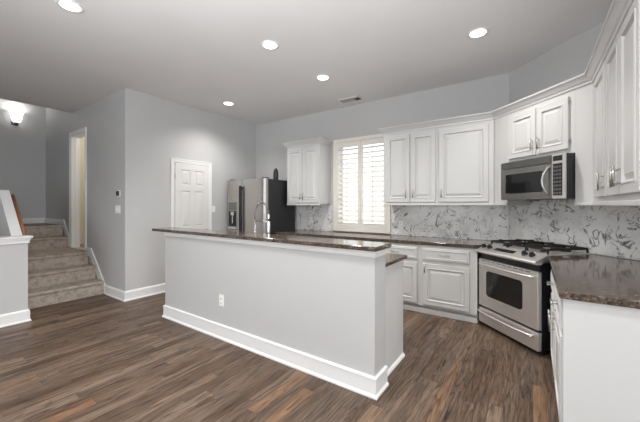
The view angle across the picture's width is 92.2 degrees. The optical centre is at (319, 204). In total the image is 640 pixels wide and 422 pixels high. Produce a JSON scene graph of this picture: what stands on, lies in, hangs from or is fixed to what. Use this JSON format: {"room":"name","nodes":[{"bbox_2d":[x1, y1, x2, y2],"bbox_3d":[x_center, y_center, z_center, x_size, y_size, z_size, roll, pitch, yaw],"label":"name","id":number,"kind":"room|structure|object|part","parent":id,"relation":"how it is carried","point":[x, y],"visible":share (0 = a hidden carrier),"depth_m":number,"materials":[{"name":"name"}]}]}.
{"room":"kitchen","nodes":[
{"label":"kitchen","id":0,"kind":"room"},
{"bbox_2d":[0,190,21,236],"bbox_3d":[-4.188,0.588,4.088,1.560,1.575,0.100,0,0,35],"label":"wall","id":1,"kind":"structure","parent":0,"point":[9,223],"depth_m":3.91,"materials":[{"name":"white paint"}]},
{"bbox_2d":[11,194,26,234],"bbox_3d":[-3.874,0.145,3.963,0.665,0.579,0.038,0,0,35],"label":"handrail","id":2,"kind":"object","parent":1,"relation":"attached to","point":[21,224],"visible":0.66,"depth_m":3.96,"materials":[{"name":"brown wood"}]},
{"bbox_2d":[0,243,27,314],"bbox_3d":[-4.208,0.897,2.688,0.120,0.955,2.435,0,0,35],"label":"wall","id":3,"kind":"structure","parent":0,"point":[13,257],"depth_m":3.55,"materials":[{"name":"grey paint"}]},
{"bbox_2d":[0,309,31,327],"bbox_3d":[-4.190,1.305,2.692,0.146,0.140,2.461,0,0,35],"label":"baseboard","id":4,"kind":"structure","parent":3,"relation":"attached to","point":[17,317],"depth_m":3.55,"materials":[{"name":"white paint"}]},
{"bbox_2d":[0,235,32,244],"bbox_3d":[-4.197,0.408,2.705,0.200,0.083,2.475,0,0,35],"label":"trim","id":5,"kind":"structure","parent":3,"relation":"on","point":[4,240],"depth_m":3.56,"materials":[{"name":"white paint"}]},
{"bbox_2d":[0,99,45,217],"bbox_3d":[-7.226,-1.275,4.425,0.120,5.300,5.260,0,0,35],"label":"wall","id":6,"kind":"structure","parent":0,"point":[22,146],"depth_m":6.19,"materials":[{"name":"grey paint"}]},
{"bbox_2d":[7,108,24,125],"bbox_3d":[-5.910,-1.698,5.996,0.255,0.315,0.250,0,0,35],"label":"wall sconce","id":7,"kind":"object","parent":6,"relation":"attached to","point":[16,114],"visible":1,"depth_m":5.94,"materials":[{"name":"glass"}]},
{"bbox_2d":[22,218,44,223],"bbox_3d":[-6.071,0.330,5.974,0.018,0.130,1.120,0,0,35],"label":"baseboard","id":8,"kind":"structure","parent":6,"relation":"attached to","point":[25,220],"depth_m":6.28,"materials":[{"name":"white paint"}]},
{"bbox_2d":[80,137,84,243],"bbox_3d":[-3.827,-0.125,6.026,1.850,3.000,1.240,0,0,35],"label":"wall","id":9,"kind":"structure","parent":0,"point":[82,140],"depth_m":6.15,"materials":[{"name":"beige paint"}]},
{"bbox_2d":[46,88,133,290],"bbox_3d":[-4.234,-1.275,5.481,3.600,5.300,0.120,0,0,35],"label":"wall","id":10,"kind":"structure","parent":0,"point":[109,121],"depth_m":4.81,"materials":[{"name":"grey paint"}]},
{"bbox_2d":[45,218,68,246],"bbox_3d":[-5.178,0.525,6.050,1.400,0.500,0.018,0,0,35],"label":"trim","id":11,"kind":"structure","parent":10,"relation":"attached to","point":[47,220],"depth_m":5.89,"materials":[{"name":"white paint"}]},
{"bbox_2d":[69,127,86,250],"bbox_3d":[-4.234,-0.271,5.473,0.772,2.091,0.143,0,0,35],"label":"door","id":12,"kind":"structure","parent":10,"relation":"in","point":[74,137],"depth_m":5.62,"materials":[{"name":"white paint"}]},
{"bbox_2d":[86,247,105,292],"bbox_3d":[-3.632,1.045,4.980,0.740,0.660,0.018,0,0,35],"label":"trim","id":13,"kind":"structure","parent":10,"relation":"attached to","point":[91,255],"depth_m":4.96,"materials":[{"name":"white paint"}]},
{"bbox_2d":[115,205,119,212],"bbox_3d":[-2.980,0.065,4.535,0.165,0.116,0.010,0,0,35],"label":"light switch","id":14,"kind":"object","parent":10,"relation":"attached to","point":[117,207],"visible":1,"depth_m":4.53,"materials":[{"name":"white plastic"}]},
{"bbox_2d":[116,190,120,196],"bbox_3d":[-2.958,-0.170,4.513,0.120,0.096,0.022,0,0,35],"label":"thermostat","id":15,"kind":"object","parent":10,"relation":"attached to","point":[118,192],"visible":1,"depth_m":4.50,"materials":[{"name":"white plastic"}]},
{"bbox_2d":[134,91,255,288],"bbox_3d":[-2.083,-0.150,5.532,0.120,3.050,2.410,0,0,35],"label":"wall","id":16,"kind":"structure","parent":0,"point":[164,130],"depth_m":4.90,"materials":[{"name":"grey paint"}]},
{"bbox_2d":[104,283,164,301],"bbox_3d":[-2.857,1.305,4.847,0.666,0.140,0.696,0,0,35],"label":"baseboard","id":17,"kind":"structure","parent":16,"relation":"attached to","point":[121,295],"depth_m":4.59,"materials":[{"name":"white paint"}]},
{"bbox_2d":[171,158,211,229],"bbox_3d":[-2.162,0.307,5.255,0.105,2.136,0.757,0,0,35],"label":"door","id":18,"kind":"structure","parent":16,"relation":"in","point":[191,185],"depth_m":5.24,"materials":[{"name":"white paint"}]},
{"bbox_2d":[0,292,558,421],"bbox_3d":[-1.610,1.450,2.068,12.200,0.150,8.170,0,0,35],"label":"floor","id":19,"kind":"structure","parent":0,"point":[102,357],"depth_m":2.47,"materials":[{"name":"brown wood"}]},
{"bbox_2d":[24,223,103,308],"bbox_3d":[-5.078,0.875,4.813,2.932,1.000,1.900,0,0,35],"label":"staircase","id":20,"kind":"structure","parent":19,"relation":"on","point":[57,272],"depth_m":4.71,"materials":[{"name":"beige carpet"}]},
{"bbox_2d":[228,177,294,234],"bbox_3d":[-1.118,0.451,5.754,0.985,1.848,0.846,0,0,35],"label":"refrigerator","id":21,"kind":"object","parent":19,"relation":"on","point":[244,195],"visible":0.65,"depth_m":5.43,"materials":[{"name":"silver metal"}]},
{"bbox_3d":[-1.596,0.022,5.617,0.205,0.135,0.004,0,0,35],"label":"control panel","id":22,"kind":"part","parent":21,"relation":"part of","materials":[{"name":"grey plastic"}]},
{"bbox_3d":[-1.543,0.411,5.639,0.417,1.728,0.082,0,0,35],"label":"door","id":23,"kind":"part","parent":21,"relation":"part of","materials":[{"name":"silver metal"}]},
{"bbox_3d":[-1.414,0.147,5.484,0.026,0.975,0.064,0,0,35],"label":"handle","id":24,"kind":"part","parent":21,"relation":"part of","materials":[{"name":"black metal"}]},
{"bbox_3d":[-1.386,0.147,5.464,0.026,0.975,0.064,0,0,35],"label":"handle","id":25,"kind":"part","parent":21,"relation":"part of","materials":[{"name":"black metal"}]},
{"bbox_3d":[-1.135,0.411,5.358,0.562,1.728,0.082,0,0,35],"label":"door","id":26,"kind":"part","parent":21,"relation":"part of","materials":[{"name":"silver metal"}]},
{"bbox_2d":[273,168,277,179],"bbox_3d":[-0.793,-0.554,5.534,0.094,0.214,0.094,0,0,35],"label":"bottle","id":27,"kind":"object","parent":21,"relation":"on","point":[275,172],"visible":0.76,"depth_m":5.50,"materials":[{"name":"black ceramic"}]},
{"bbox_2d":[162,232,404,399],"bbox_3d":[-0.563,0.853,3.279,2.849,1.044,0.737,0,0,35],"label":"kitchen island","id":28,"kind":"object","parent":19,"relation":"on","point":[332,315],"visible":0.88,"depth_m":2.65,"materials":[{"name":"grey paint"}]},
{"bbox_2d":[219,294,223,306],"bbox_3d":[-1.016,0.983,3.172,0.072,0.116,0.010,0,0,35],"label":"wall outlet","id":29,"kind":"object","parent":28,"relation":"attached to","point":[221,297],"visible":1,"depth_m":3.17,"materials":[{"name":"white plastic"}]},
{"bbox_2d":[152,227,391,251],"bbox_3d":[-0.786,0.312,3.148,3.066,0.033,0.295,0,0,35],"label":"island countertop","id":30,"kind":"structure","parent":28,"relation":"on","point":[299,240],"depth_m":2.72,"materials":[{"name":"brown stone"}]},
{"bbox_3d":[-0.707,0.354,3.072,2.829,0.046,0.214,0,0,35],"label":"molding","id":31,"kind":"part","parent":28,"relation":"part of","materials":[{"name":"white paint"}]},
{"bbox_3d":[-0.709,1.302,3.068,2.849,0.146,0.224,0,0,35],"label":"baseboard","id":32,"kind":"part","parent":28,"relation":"part of","materials":[{"name":"white paint"}]},
{"bbox_3d":[0.610,0.934,2.605,0.010,0.882,0.512,0,0,35],"label":"panel","id":33,"kind":"part","parent":28,"relation":"part of","materials":[{"name":"white paint"}]},
{"bbox_2d":[385,253,406,266],"bbox_3d":[-0.490,0.476,3.398,2.768,0.030,0.568,0,0,35],"label":"island countertop","id":34,"kind":"structure","parent":28,"relation":"on","point":[390,258],"depth_m":2.70,"materials":[{"name":"brown stone"}]},
{"bbox_2d":[254,201,269,233],"bbox_3d":[-0.605,0.211,3.300,0.304,0.501,0.060,0,0,35],"label":"faucet","id":35,"kind":"object","parent":34,"relation":"on","point":[265,204],"visible":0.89,"depth_m":3.29,"materials":[{"name":"silver metal"}]},
{"bbox_3d":[0.627,1.360,2.604,0.018,0.030,0.493,0,0,35],"label":"shoe molding","id":36,"kind":"part","parent":28,"relation":"part of","materials":[{"name":"white paint"}]},
{"bbox_2d":[375,241,419,311],"bbox_3d":[1.169,0.939,4.339,0.600,0.872,0.671,0,0,35],"label":"base cabinet","id":37,"kind":"object","parent":19,"relation":"on","point":[410,264],"visible":0.38,"depth_m":3.99,"materials":[{"name":"white paint"}]},
{"bbox_3d":[1.010,0.615,4.095,0.556,0.150,0.023,0,0,35],"label":"drawer","id":38,"kind":"part","parent":37,"relation":"part of","materials":[{"name":"white paint"}]},
{"bbox_3d":[1.010,0.993,4.094,0.556,0.515,0.024,0,0,35],"label":"door","id":39,"kind":"part","parent":37,"relation":"part of","materials":[{"name":"white paint"}]},
{"bbox_3d":[1.030,1.344,4.137,0.600,0.062,0.042,0,0,35],"label":"toe molding","id":40,"kind":"part","parent":37,"relation":"part of","materials":[{"name":"white paint"}]},
{"bbox_2d":[418,244,481,323],"bbox_3d":[1.695,0.939,3.975,0.676,0.872,0.671,0,0,35],"label":"base cabinet","id":41,"kind":"object","parent":19,"relation":"on","point":[448,277],"visible":0.94,"depth_m":3.71,"materials":[{"name":"white paint"}]},
{"bbox_3d":[1.520,0.615,3.742,0.538,0.150,0.023,0,0,35],"label":"drawer","id":42,"kind":"part","parent":41,"relation":"part of","materials":[{"name":"white paint"}]},
{"bbox_3d":[1.520,0.993,3.742,0.538,0.515,0.024,0,0,35],"label":"door","id":43,"kind":"part","parent":41,"relation":"part of","materials":[{"name":"white paint"}]},
{"bbox_3d":[1.555,1.344,3.773,0.676,0.062,0.042,0,0,35],"label":"toe molding","id":44,"kind":"part","parent":41,"relation":"part of","materials":[{"name":"white paint"}]},
{"bbox_2d":[475,239,591,355],"bbox_3d":[2.169,0.885,3.217,0.676,0.980,0.797,0,0,-10],"label":"gas range","id":45,"kind":"object","parent":19,"relation":"on","point":[515,294],"visible":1,"depth_m":3.03,"materials":[{"name":"silver metal"}]},
{"bbox_3d":[1.864,1.200,3.176,0.058,0.021,0.732,0,0,-10],"label":"handle","id":46,"kind":"part","parent":45,"relation":"part of","materials":[{"name":"silver metal"}]},
{"bbox_3d":[1.866,0.660,3.162,0.060,0.023,0.714,0,0,-10],"label":"handle","id":47,"kind":"part","parent":45,"relation":"part of","materials":[{"name":"silver metal"}]},
{"bbox_3d":[1.921,0.875,3.171,0.043,0.530,0.781,0,0,-10],"label":"oven door","id":48,"kind":"part","parent":45,"relation":"part of","materials":[{"name":"silver metal"}]},
{"bbox_3d":[1.921,1.246,3.171,0.043,0.167,0.781,0,0,-10],"label":"drawer","id":49,"kind":"part","parent":45,"relation":"part of","materials":[{"name":"silver metal"}]},
{"bbox_3d":[1.978,1.353,3.182,0.040,0.045,0.757,0,0,-10],"label":"kick plate","id":50,"kind":"part","parent":45,"relation":"part of","materials":[{"name":"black metal"}]},
{"bbox_3d":[1.992,0.462,2.892,0.054,0.047,0.054,0,0,-10],"label":"knob","id":51,"kind":"part","parent":45,"relation":"part of","materials":[{"name":"black plastic"}]},
{"bbox_2d":[475,244,591,264],"bbox_3d":[2.182,0.500,3.219,0.650,0.085,0.797,0,0,-10],"label":"cooktop","id":52,"kind":"object","parent":45,"relation":"in","point":[517,254],"depth_m":3.03,"materials":[{"name":"silver metal"}]},
{"bbox_2d":[546,271,555,374],"bbox_3d":[2.092,0.939,2.289,0.661,0.872,0.725,0,0,35],"label":"base cabinet","id":53,"kind":"object","parent":19,"relation":"on","point":[553,308],"visible":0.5,"depth_m":2.35,"materials":[{"name":"white paint"}]},
{"bbox_3d":[1.669,0.815,2.226,0.037,0.115,0.011,0,0,35],"label":"handle","id":54,"kind":"part","parent":53,"relation":"part of","materials":[{"name":"silver metal"}]},
{"bbox_3d":[1.810,0.615,2.384,0.023,0.150,0.510,0,0,35],"label":"drawer","id":55,"kind":"part","parent":53,"relation":"part of","materials":[{"name":"white paint"}]},
{"bbox_3d":[1.809,0.993,2.384,0.024,0.515,0.510,0,0,35],"label":"door","id":56,"kind":"part","parent":53,"relation":"part of","materials":[{"name":"white paint"}]},
{"bbox_2d":[549,285,639,421],"bbox_3d":[1.716,0.939,1.745,0.661,0.872,0.596,0,0,35],"label":"base cabinet","id":57,"kind":"object","parent":19,"relation":"on","point":[597,346],"visible":0.92,"depth_m":1.59,"materials":[{"name":"white paint"}]},
{"bbox_3d":[1.594,0.815,2.118,0.037,0.115,0.011,0,0,35],"label":"handle","id":58,"kind":"part","parent":57,"relation":"part of","materials":[{"name":"silver metal"}]},
{"bbox_3d":[1.491,0.615,1.922,0.023,0.150,0.510,0,0,35],"label":"drawer","id":59,"kind":"part","parent":57,"relation":"part of","materials":[{"name":"white paint"}]},
{"bbox_3d":[1.490,0.993,1.923,0.024,0.515,0.510,0,0,35],"label":"door","id":60,"kind":"part","parent":57,"relation":"part of","materials":[{"name":"white paint"}]},
{"bbox_2d":[548,254,639,308],"bbox_3d":[2.042,0.481,2.193,0.633,0.041,1.751,0,0,35],"label":"countertop","id":61,"kind":"structure","parent":57,"relation":"on","point":[592,278],"depth_m":1.93,"materials":[{"name":"brown stone"}]},
{"bbox_3d":[-0.209,0.939,5.292,0.946,0.872,0.671,0,0,35],"label":"base cabinet","id":62,"kind":"object","parent":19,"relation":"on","visible":0},
{"bbox_2d":[274,229,500,248],"bbox_3d":[0.869,0.481,4.565,3.596,0.041,0.638,0,0,35],"label":"countertop","id":63,"kind":"structure","parent":62,"relation":"on","point":[435,241],"depth_m":4.28,"materials":[{"name":"brown stone"}]},
{"bbox_2d":[0,0,612,124],"bbox_3d":[-0.906,-1.775,1.581,10.490,0.200,8.170,0,0,35],"label":"ceiling","id":64,"kind":"structure","parent":0,"point":[199,54],"depth_m":3.30,"materials":[{"name":"paint"}]},
{"bbox_2d":[55,0,84,12],"bbox_3d":[-2.100,-1.672,2.589,0.196,0.006,0.196,0,0,35],"label":"recessed light","id":65,"kind":"object","parent":64,"relation":"in","point":[68,5],"visible":1,"depth_m":2.59,"materials":[{"name":"white paint"}]},
{"bbox_2d":[222,101,233,105],"bbox_3d":[-1.508,-1.672,5.080,0.196,0.006,0.196,0,0,35],"label":"recessed light","id":66,"kind":"object","parent":64,"relation":"in","point":[226,102],"visible":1,"depth_m":5.07,"materials":[{"name":"white paint"}]},
{"bbox_2d":[260,40,278,49],"bbox_3d":[-0.524,-1.672,3.224,0.196,0.006,0.196,0,0,35],"label":"recessed light","id":67,"kind":"object","parent":64,"relation":"in","point":[267,44],"visible":1,"depth_m":3.21,"materials":[{"name":"white paint"}]},
{"bbox_2d":[315,74,329,80],"bbox_3d":[0.038,-1.672,4.046,0.196,0.006,0.196,0,0,35],"label":"recessed light","id":68,"kind":"object","parent":64,"relation":"in","point":[322,77],"visible":1,"depth_m":4.03,"materials":[{"name":"white paint"}]},
{"bbox_2d":[336,95,364,103],"bbox_3d":[0.480,-1.668,4.896,0.400,0.012,0.220,0,0,35],"label":"ceiling vent","id":69,"kind":"object","parent":64,"relation":"in","point":[353,98],"visible":1,"depth_m":4.88,"materials":[{"name":"metal"}]},
{"bbox_2d":[467,27,488,38],"bbox_3d":[1.538,-1.672,2.997,0.196,0.006,0.196,0,0,35],"label":"recessed light","id":70,"kind":"object","parent":64,"relation":"in","point":[479,32],"visible":1,"depth_m":2.98,"materials":[{"name":"white paint"}]},
{"bbox_2d":[256,73,508,239],"bbox_3d":[0.516,-0.150,5.291,4.670,3.050,0.150,0,0,35],"label":"wall","id":71,"kind":"structure","parent":0,"point":[488,94],"depth_m":4.97,"materials":[{"name":"grey paint"}]},
{"bbox_2d":[282,137,332,204],"bbox_3d":[-0.222,-0.555,5.471,0.846,1.120,0.391,0,0,35],"label":"upper cabinet","id":72,"kind":"object","parent":71,"relation":"attached to","point":[308,160],"visible":1,"depth_m":5.31,"materials":[{"name":"white paint"}]},
{"bbox_3d":[-0.447,-0.512,5.448,0.333,0.945,0.024,0,0,35],"label":"door","id":73,"kind":"part","parent":72,"relation":"part of","materials":[{"name":"white paint"}]},
{"bbox_3d":[-0.222,-1.073,5.471,0.846,0.085,0.391,0,0,35],"label":"crown","id":74,"kind":"part","parent":72,"relation":"part of","materials":[{"name":"white paint"}]},
{"bbox_3d":[-0.208,-0.010,5.491,0.722,0.030,0.340,0,0,35],"label":"light rail","id":75,"kind":"part","parent":72,"relation":"part of","materials":[{"name":"white paint"}]},
{"bbox_3d":[-0.165,-0.512,5.253,0.337,0.945,0.024,0,0,35],"label":"door","id":76,"kind":"part","parent":72,"relation":"part of","materials":[{"name":"white paint"}]},
{"bbox_2d":[297,205,332,230],"bbox_3d":[-0.093,0.233,5.615,0.819,0.453,0.008,0,0,35],"label":"backsplash","id":77,"kind":"structure","parent":71,"relation":"attached to","point":[322,215],"depth_m":5.60,"materials":[{"name":"white stone"}]},
{"bbox_2d":[333,134,390,233],"bbox_3d":[0.700,-0.340,5.122,1.045,1.570,0.215,0,0,35],"label":"window","id":78,"kind":"structure","parent":71,"relation":"in","point":[339,145],"depth_m":5.08,"materials":[{"name":"beige paint"}]},
{"bbox_3d":[0.743,-0.345,5.170,0.900,1.400,0.030,0,0,35],"label":"sash","id":79,"kind":"part","parent":78,"relation":"part of","materials":[{"name":"white paint"}]},
{"bbox_2d":[336,141,359,227],"bbox_3d":[0.477,-0.343,5.207,0.458,1.439,0.028,0,0,35],"label":"shutter","id":80,"kind":"object","parent":78,"relation":"attached to","point":[339,144],"depth_m":5.20,"materials":[{"name":"beige paint"}]},
{"bbox_3d":[0.833,-0.343,4.907,0.010,1.229,0.011,0,0,35],"label":"tilt rod","id":81,"kind":"part","parent":78,"relation":"part of","materials":[{"name":"beige paint"}]},
{"bbox_2d":[360,137,386,228],"bbox_3d":[0.858,-0.343,4.943,0.458,1.439,0.028,0,0,35],"label":"shutter","id":82,"kind":"object","parent":78,"relation":"attached to","point":[367,140],"depth_m":4.94,"materials":[{"name":"beige paint"}]},
{"bbox_2d":[383,127,437,204],"bbox_3d":[1.323,-0.520,4.405,0.765,1.050,0.386,0,0,35],"label":"upper cabinet","id":83,"kind":"object","parent":71,"relation":"attached to","point":[410,157],"visible":0.91,"depth_m":4.25,"materials":[{"name":"white paint"}]},
{"bbox_3d":[1.104,-0.512,4.376,0.346,0.945,0.024,0,0,35],"label":"door","id":84,"kind":"part","parent":83,"relation":"part of","materials":[{"name":"white paint"}]},
{"bbox_3d":[1.336,-0.010,4.423,0.765,0.030,0.340,0,0,35],"label":"light rail","id":85,"kind":"part","parent":83,"relation":"part of","materials":[{"name":"white paint"}]},
{"bbox_3d":[1.393,-0.512,4.176,0.334,0.945,0.024,0,0,35],"label":"door","id":86,"kind":"part","parent":83,"relation":"part of","materials":[{"name":"white paint"}]},
{"bbox_2d":[378,0,633,134],"bbox_3d":[1.657,-1.073,3.023,1.111,0.085,3.734,0,0,-10],"label":"crown molding","id":87,"kind":"structure","parent":83,"relation":"attached to","point":[619,9],"depth_m":2.79,"materials":[{"name":"white paint"}]},
{"bbox_2d":[391,205,508,239],"bbox_3d":[1.746,0.233,4.343,1.560,0.453,0.008,0,0,35],"label":"backsplash","id":88,"kind":"structure","parent":71,"relation":"attached to","point":[479,222],"depth_m":4.27,"materials":[{"name":"white stone"}]},
{"bbox_2d":[399,221,402,228],"bbox_3d":[1.230,0.300,4.689,0.072,0.116,0.010,0,0,35],"label":"wall outlet","id":89,"kind":"object","parent":88,"relation":"attached to","point":[400,222],"visible":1,"depth_m":4.68,"materials":[{"name":"white plastic"}]},
{"bbox_2d":[454,222,458,229],"bbox_3d":[1.880,0.290,4.239,0.072,0.116,0.010,0,0,35],"label":"wall outlet","id":90,"kind":"object","parent":88,"relation":"attached to","point":[456,224],"visible":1,"depth_m":4.24,"materials":[{"name":"white plastic"}]},
{"bbox_2d":[438,119,493,204],"bbox_3d":[1.905,-0.520,4.003,0.647,1.050,0.386,0,0,35],"label":"upper cabinet","id":91,"kind":"object","parent":71,"relation":"attached to","point":[466,150],"visible":0.87,"depth_m":3.86,"materials":[{"name":"white paint"}]},
{"bbox_3d":[1.917,-0.010,4.021,0.647,0.030,0.340,0,0,35],"label":"light rail","id":92,"kind":"part","parent":91,"relation":"part of","materials":[{"name":"white paint"}]},
{"bbox_2d":[509,21,639,260],"bbox_3d":[2.591,-0.150,3.218,0.141,3.050,1.414,0,0,-10],"label":"wall","id":93,"kind":"structure","parent":0,"point":[570,59],"depth_m":3.28,"materials":[{"name":"grey paint"}]},
{"bbox_2d":[493,82,593,205],"bbox_3d":[2.329,-0.520,3.166,0.388,1.050,1.138,0,0,-10],"label":"upper cabinet","id":94,"kind":"object","parent":93,"relation":"attached to","point":[563,123],"visible":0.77,"depth_m":2.90,"materials":[{"name":"white paint"}]},
{"bbox_3d":[2.114,-0.010,3.601,0.032,0.030,0.205,0,0,-10],"label":"light rail","id":95,"kind":"part","parent":94,"relation":"part of","materials":[{"name":"white paint"}]},
{"bbox_3d":[2.258,-0.520,3.626,0.300,1.050,0.203,0,0,-10],"label":"panel","id":96,"kind":"part","parent":94,"relation":"part of","materials":[{"name":"white paint"}]},
{"bbox_3d":[2.154,-0.745,3.288,0.024,0.470,0.348,0,0,-10],"label":"door","id":97,"kind":"part","parent":94,"relation":"part of","materials":[{"name":"white paint"}]},
{"bbox_2d":[501,153,574,200],"bbox_3d":[2.276,-0.251,3.119,0.489,0.424,0.740,0,0,-10],"label":"microwave","id":98,"kind":"object","parent":94,"relation":"attached to","point":[550,177],"visible":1,"depth_m":2.96,"materials":[{"name":"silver metal"}]},
{"bbox_3d":[2.075,-0.220,3.159,0.004,0.210,0.448,0,0,-10],"label":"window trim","id":99,"kind":"part","parent":98,"relation":"part of","materials":[{"name":"black glass"}]},
{"bbox_3d":[2.093,-0.222,3.147,0.027,0.330,0.618,0,0,-10],"label":"door","id":100,"kind":"part","parent":98,"relation":"part of","materials":[{"name":"metal"}]},
{"bbox_3d":[2.102,-0.223,2.875,0.070,0.282,0.021,0,0,27],"label":"handle","id":101,"kind":"part","parent":98,"relation":"part of","materials":[{"name":"silver metal"}]},
{"bbox_3d":[2.159,-0.260,2.782,0.027,0.406,0.119,0,0,-10],"label":"control panel","id":102,"kind":"part","parent":98,"relation":"part of","materials":[{"name":"silver metal"}]},
{"bbox_3d":[2.217,-0.745,2.945,0.024,0.470,0.331,0,0,-10],"label":"door","id":103,"kind":"part","parent":94,"relation":"part of","materials":[{"name":"white paint"}]},
{"bbox_3d":[2.286,-0.010,2.660,0.032,0.030,0.158,0,0,-10],"label":"light rail","id":104,"kind":"part","parent":94,"relation":"part of","materials":[{"name":"white paint"}]},
{"bbox_3d":[2.429,-0.520,2.687,0.300,1.050,0.156,0,0,-10],"label":"panel","id":105,"kind":"part","parent":94,"relation":"part of","materials":[{"name":"white paint"}]},
{"bbox_2d":[509,199,639,259],"bbox_3d":[2.516,0.196,3.204,0.008,0.522,1.413,0,0,-10],"label":"backsplash","id":106,"kind":"structure","parent":93,"relation":"attached to","point":[614,231],"depth_m":3.00,"materials":[{"name":"white stone"}]},
{"bbox_2d":[592,59,609,205],"bbox_3d":[2.225,-0.520,2.240,0.386,1.050,0.640,0,0,35],"label":"upper cabinet","id":107,"kind":"object","parent":93,"relation":"attached to","point":[600,198],"visible":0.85,"depth_m":2.22,"materials":[{"name":"white paint"}]},
{"bbox_3d":[2.243,-0.010,2.228,0.340,0.030,0.640,0,0,35],"label":"light rail","id":108,"kind":"part","parent":107,"relation":"part of","materials":[{"name":"white paint"}]},
{"bbox_3d":[2.063,-0.522,2.267,0.024,0.925,0.450,0,0,35],"label":"door","id":109,"kind":"part","parent":107,"relation":"part of","materials":[{"name":"white paint"}]},
{"bbox_3d":[1.931,-0.160,2.121,0.037,0.115,0.011,0,0,35],"label":"handle","id":110,"kind":"part","parent":107,"relation":"part of","materials":[{"name":"silver metal"}]},
{"bbox_3d":[2.275,-0.150,1.865,0.120,3.050,1.485,0,0,35],"label":"wall","id":111,"kind":"structure","parent":0,"visible":0},
{"bbox_2d":[606,0,639,205],"bbox_3d":[1.808,-0.520,1.637,0.386,1.050,0.825,0,0,35],"label":"upper cabinet","id":112,"kind":"object","parent":111,"relation":"attached to","point":[623,57],"visible":0.98,"depth_m":1.64,"materials":[{"name":"white paint"}]},
{"bbox_3d":[1.689,-0.160,1.771,0.037,0.115,0.011,0,0,35],"label":"handle","id":113,"kind":"part","parent":112,"relation":"part of","materials":[{"name":"silver metal"}]},
{"bbox_3d":[1.803,-0.522,1.892,0.024,0.925,0.386,0,0,35],"label":"door","id":114,"kind":"part","parent":112,"relation":"part of","materials":[{"name":"white paint"}]},
{"bbox_3d":[1.651,-0.160,1.717,0.037,0.115,0.011,0,0,35],"label":"handle","id":115,"kind":"part","parent":112,"relation":"part of","materials":[{"name":"silver metal"}]},
{"bbox_3d":[1.826,-0.010,1.624,0.340,0.030,0.825,0,0,35],"label":"light rail","id":116,"kind":"part","parent":112,"relation":"part of","materials":[{"name":"white paint"}]},
{"bbox_3d":[1.578,-0.522,1.567,0.024,0.925,0.389,0,0,35],"label":"door","id":117,"kind":"part","parent":112,"relation":"part of","materials":[{"name":"white paint"}]}
]}

